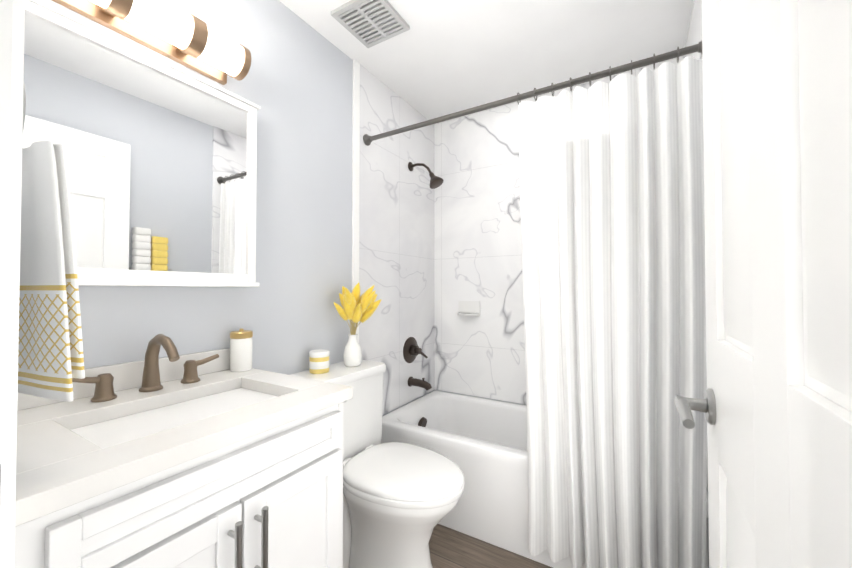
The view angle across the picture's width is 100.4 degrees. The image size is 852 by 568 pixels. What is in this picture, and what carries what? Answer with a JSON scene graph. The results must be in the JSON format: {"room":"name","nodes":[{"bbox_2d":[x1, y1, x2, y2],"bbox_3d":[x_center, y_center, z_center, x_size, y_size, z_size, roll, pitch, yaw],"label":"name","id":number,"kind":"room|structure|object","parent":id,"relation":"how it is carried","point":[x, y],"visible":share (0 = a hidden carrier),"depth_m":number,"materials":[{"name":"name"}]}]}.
{"room":"bathroom","nodes":[
{"label":"bathroom","id":0,"kind":"room"},
{"bbox_2d":[42,0,433,415],"bbox_3d":[-0.846,-0.012,1.200,0.100,2.380,3.570,-1,-1,31],"label":"wall","id":1,"kind":"structure","parent":0,"point":[295,84],"depth_m":1.49,"materials":[{"name":"paint"}]},
{"bbox_2d":[22,0,260,286],"bbox_3d":[-0.832,-0.337,1.062,0.067,0.686,0.694,-1,-1,31],"label":"mirror","id":2,"kind":"object","parent":1,"relation":"attached to","point":[161,155],"visible":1,"depth_m":1.04,"materials":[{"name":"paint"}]},
{"bbox_2d":[52,0,250,84],"bbox_3d":[-0.823,-0.784,1.007,0.146,0.112,0.608,-1,-1,31],"label":"sconce","id":3,"kind":"object","parent":1,"relation":"attached to","point":[166,28],"visible":1,"depth_m":1.07,"materials":[{"name":"white glass"}]},
{"bbox_2d":[352,60,359,342],"bbox_3d":[-0.525,-0.005,1.629,0.014,2.380,0.636,-1,-1,31],"label":"trim","id":4,"kind":"structure","parent":1,"relation":"attached to","point":[355,162],"depth_m":1.87,"materials":[{"name":"paint"}]},
{"bbox_2d":[359,64,434,414],"bbox_3d":[-0.156,0.005,2.251,0.012,2.380,0.810,-1,-1,31],"label":"wall tile","id":5,"kind":"structure","parent":1,"relation":"attached to","point":[429,258],"depth_m":2.19,"materials":[{"name":"white tile"}]},
{"bbox_2d":[403,162,442,390],"bbox_3d":[0.001,-0.064,2.270,0.240,1.481,0.174,-1,-1,31],"label":"shower fixture","id":6,"kind":"object","parent":5,"relation":"attached to","point":[412,350],"visible":1,"depth_m":2.27,"materials":[{"name":"brown metal"}]},
{"bbox_2d":[363,41,701,145],"bbox_3d":[0.314,-0.800,1.579,1.493,0.062,0.060,-1,-1,31],"label":"curtain rod","id":7,"kind":"object","parent":5,"relation":"attached to","point":[552,88],"visible":0.9,"depth_m":1.44,"materials":[{"name":"grey metal"}]},
{"bbox_2d":[518,56,706,567],"bbox_3d":[0.666,0.161,1.338,0.634,1.857,0.103,-1,-1,31],"label":"shower curtain","id":8,"kind":"object","parent":7,"relation":"hanging from","point":[611,174],"visible":0.98,"depth_m":1.31,"materials":[{"name":"fabric"}]},
{"bbox_2d":[437,390,524,404],"bbox_3d":[0.737,0.005,2.277,1.520,2.380,0.100,-1,-1,31],"label":"wall","id":9,"kind":"structure","parent":0,"point":[482,397],"depth_m":2.42,"materials":[{"name":"tile"}]},
{"bbox_2d":[435,59,678,404],"bbox_3d":[0.708,-0.210,2.232,1.520,1.950,0.012,-1,-1,31],"label":"wall tile","id":10,"kind":"structure","parent":9,"relation":"attached to","point":[478,251],"depth_m":2.42,"materials":[{"name":"white tile"}]},
{"bbox_2d":[458,301,479,315],"bbox_3d":[0.277,0.168,2.421,0.160,0.100,0.093,-1,-1,31],"label":"soap dish","id":11,"kind":"object","parent":10,"relation":"attached to","point":[468,308],"visible":1,"depth_m":2.44,"materials":[{"name":"white ceramic"}]},
{"bbox_2d":[279,0,693,124],"bbox_3d":[-0.150,-1.259,0.806,1.720,0.100,3.570,-1,-1,31],"label":"ceiling","id":12,"kind":"structure","parent":0,"point":[439,58],"depth_m":1.76,"materials":[{"name":"paint"}]},
{"bbox_2d":[331,0,409,47],"bbox_3d":[-0.247,-1.187,1.602,0.250,0.016,0.250,-1,-1,31],"label":"fan","id":13,"kind":"object","parent":12,"relation":"attached to","point":[368,23],"visible":0.98,"depth_m":1.59,"materials":[{"name":"plastic"}]},
{"bbox_2d":[429,524,552,567],"bbox_3d":[-0.150,1.196,0.766,1.720,0.050,3.570,-1,-1,31],"label":"floor","id":14,"kind":"structure","parent":0,"point":[450,548],"depth_m":1.55,"materials":[{"name":"brown wood"}]},
{"bbox_2d":[14,334,352,567],"bbox_3d":[-0.620,0.656,0.893,0.587,1.034,0.684,-1,-1,31],"label":"bathroom vanity","id":15,"kind":"object","parent":14,"relation":"on","point":[204,459],"visible":0.96,"depth_m":0.78,"materials":[{"name":"paint"}]},
{"bbox_2d":[230,328,252,371],"bbox_3d":[-0.664,0.234,1.277,0.074,0.148,0.074,-1,-1,31],"label":"jar","id":16,"kind":"object","parent":15,"relation":"on","point":[241,343],"visible":1,"depth_m":1.25,"materials":[{"name":"ceramic"}]},
{"bbox_2d":[290,360,463,567],"bbox_3d":[-0.184,0.785,1.485,0.727,0.795,0.464,-1,-1,31],"label":"toilet","id":17,"kind":"object","parent":14,"relation":"on","point":[400,500],"visible":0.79,"depth_m":1.37,"materials":[{"name":"white ceramic"}]},
{"bbox_2d":[309,349,329,373],"bbox_3d":[-0.471,0.342,1.570,0.088,0.092,0.088,-1,-1,31],"label":"candle jar","id":18,"kind":"object","parent":17,"relation":"on","point":[319,361],"visible":1,"depth_m":1.53,"materials":[{"name":"yellow ceramic"}]},
{"bbox_2d":[334,282,380,366],"bbox_3d":[-0.308,0.191,1.683,0.186,0.398,0.264,-1,-1,31],"label":"vase","id":19,"kind":"object","parent":17,"relation":"on","point":[357,307],"visible":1,"depth_m":1.66,"materials":[{"name":"ceramic"}]},
{"bbox_2d":[381,390,708,567],"bbox_3d":[0.523,0.974,1.901,1.494,0.430,0.711,-1,-1,31],"label":"bathtub","id":20,"kind":"object","parent":14,"relation":"on","point":[481,443],"visible":0.38,"depth_m":1.70,"materials":[{"name":"ceramic"}]},
{"bbox_2d":[706,487,708,558],"bbox_3d":[0.546,-0.026,0.372,0.100,2.380,3.570,-1,-1,31],"label":"wall","id":21,"kind":"structure","parent":0,"point":[708,533],"depth_m":1.38,"materials":[{"name":"paint"}]},
{"bbox_2d":[679,0,707,486],"bbox_3d":[1.140,-0.008,1.480,0.012,2.380,0.810,-1,-1,31],"label":"wall tile","id":22,"kind":"structure","parent":21,"relation":"attached to","point":[694,36],"depth_m":1.47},
{"bbox_3d":[-0.431,-0.027,0.313,1.520,2.380,0.130,-1,-1,31],"label":"wall","id":23,"kind":"structure","parent":0,"visible":0},
{"bbox_2d":[0,0,24,567],"bbox_3d":[-0.197,0.105,0.171,0.986,2.110,0.162,-1,-1,31],"label":"door frame","id":24,"kind":"structure","parent":23,"relation":"attached to","point":[12,21],"depth_m":0.45,"materials":[{"name":"paint"}]},
{"bbox_2d":[23,84,25,128],"bbox_3d":[-0.774,-0.323,0.632,0.160,0.181,0.056,-1,-1,31],"label":"towel ring","id":25,"kind":"object","parent":23,"relation":"attached to","point":[24,101],"visible":0.1,"depth_m":0.61,"materials":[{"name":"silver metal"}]},
{"bbox_2d":[18,141,84,401],"bbox_3d":[-0.744,-0.027,0.658,0.337,0.447,0.025,0,-1,21],"label":"hanging towel","id":26,"kind":"object","parent":25,"relation":"hanging from","point":[50,358],"visible":0.65,"depth_m":0.62,"materials":[{"name":"white fabric"}]},
{"bbox_2d":[674,0,851,567],"bbox_3d":[0.381,0.146,0.371,0.153,2.020,0.796,-1,-1,31],"label":"door","id":27,"kind":"structure","parent":23,"relation":"in","point":[774,405],"depth_m":0.35,"materials":[{"name":"paint"}]}
]}

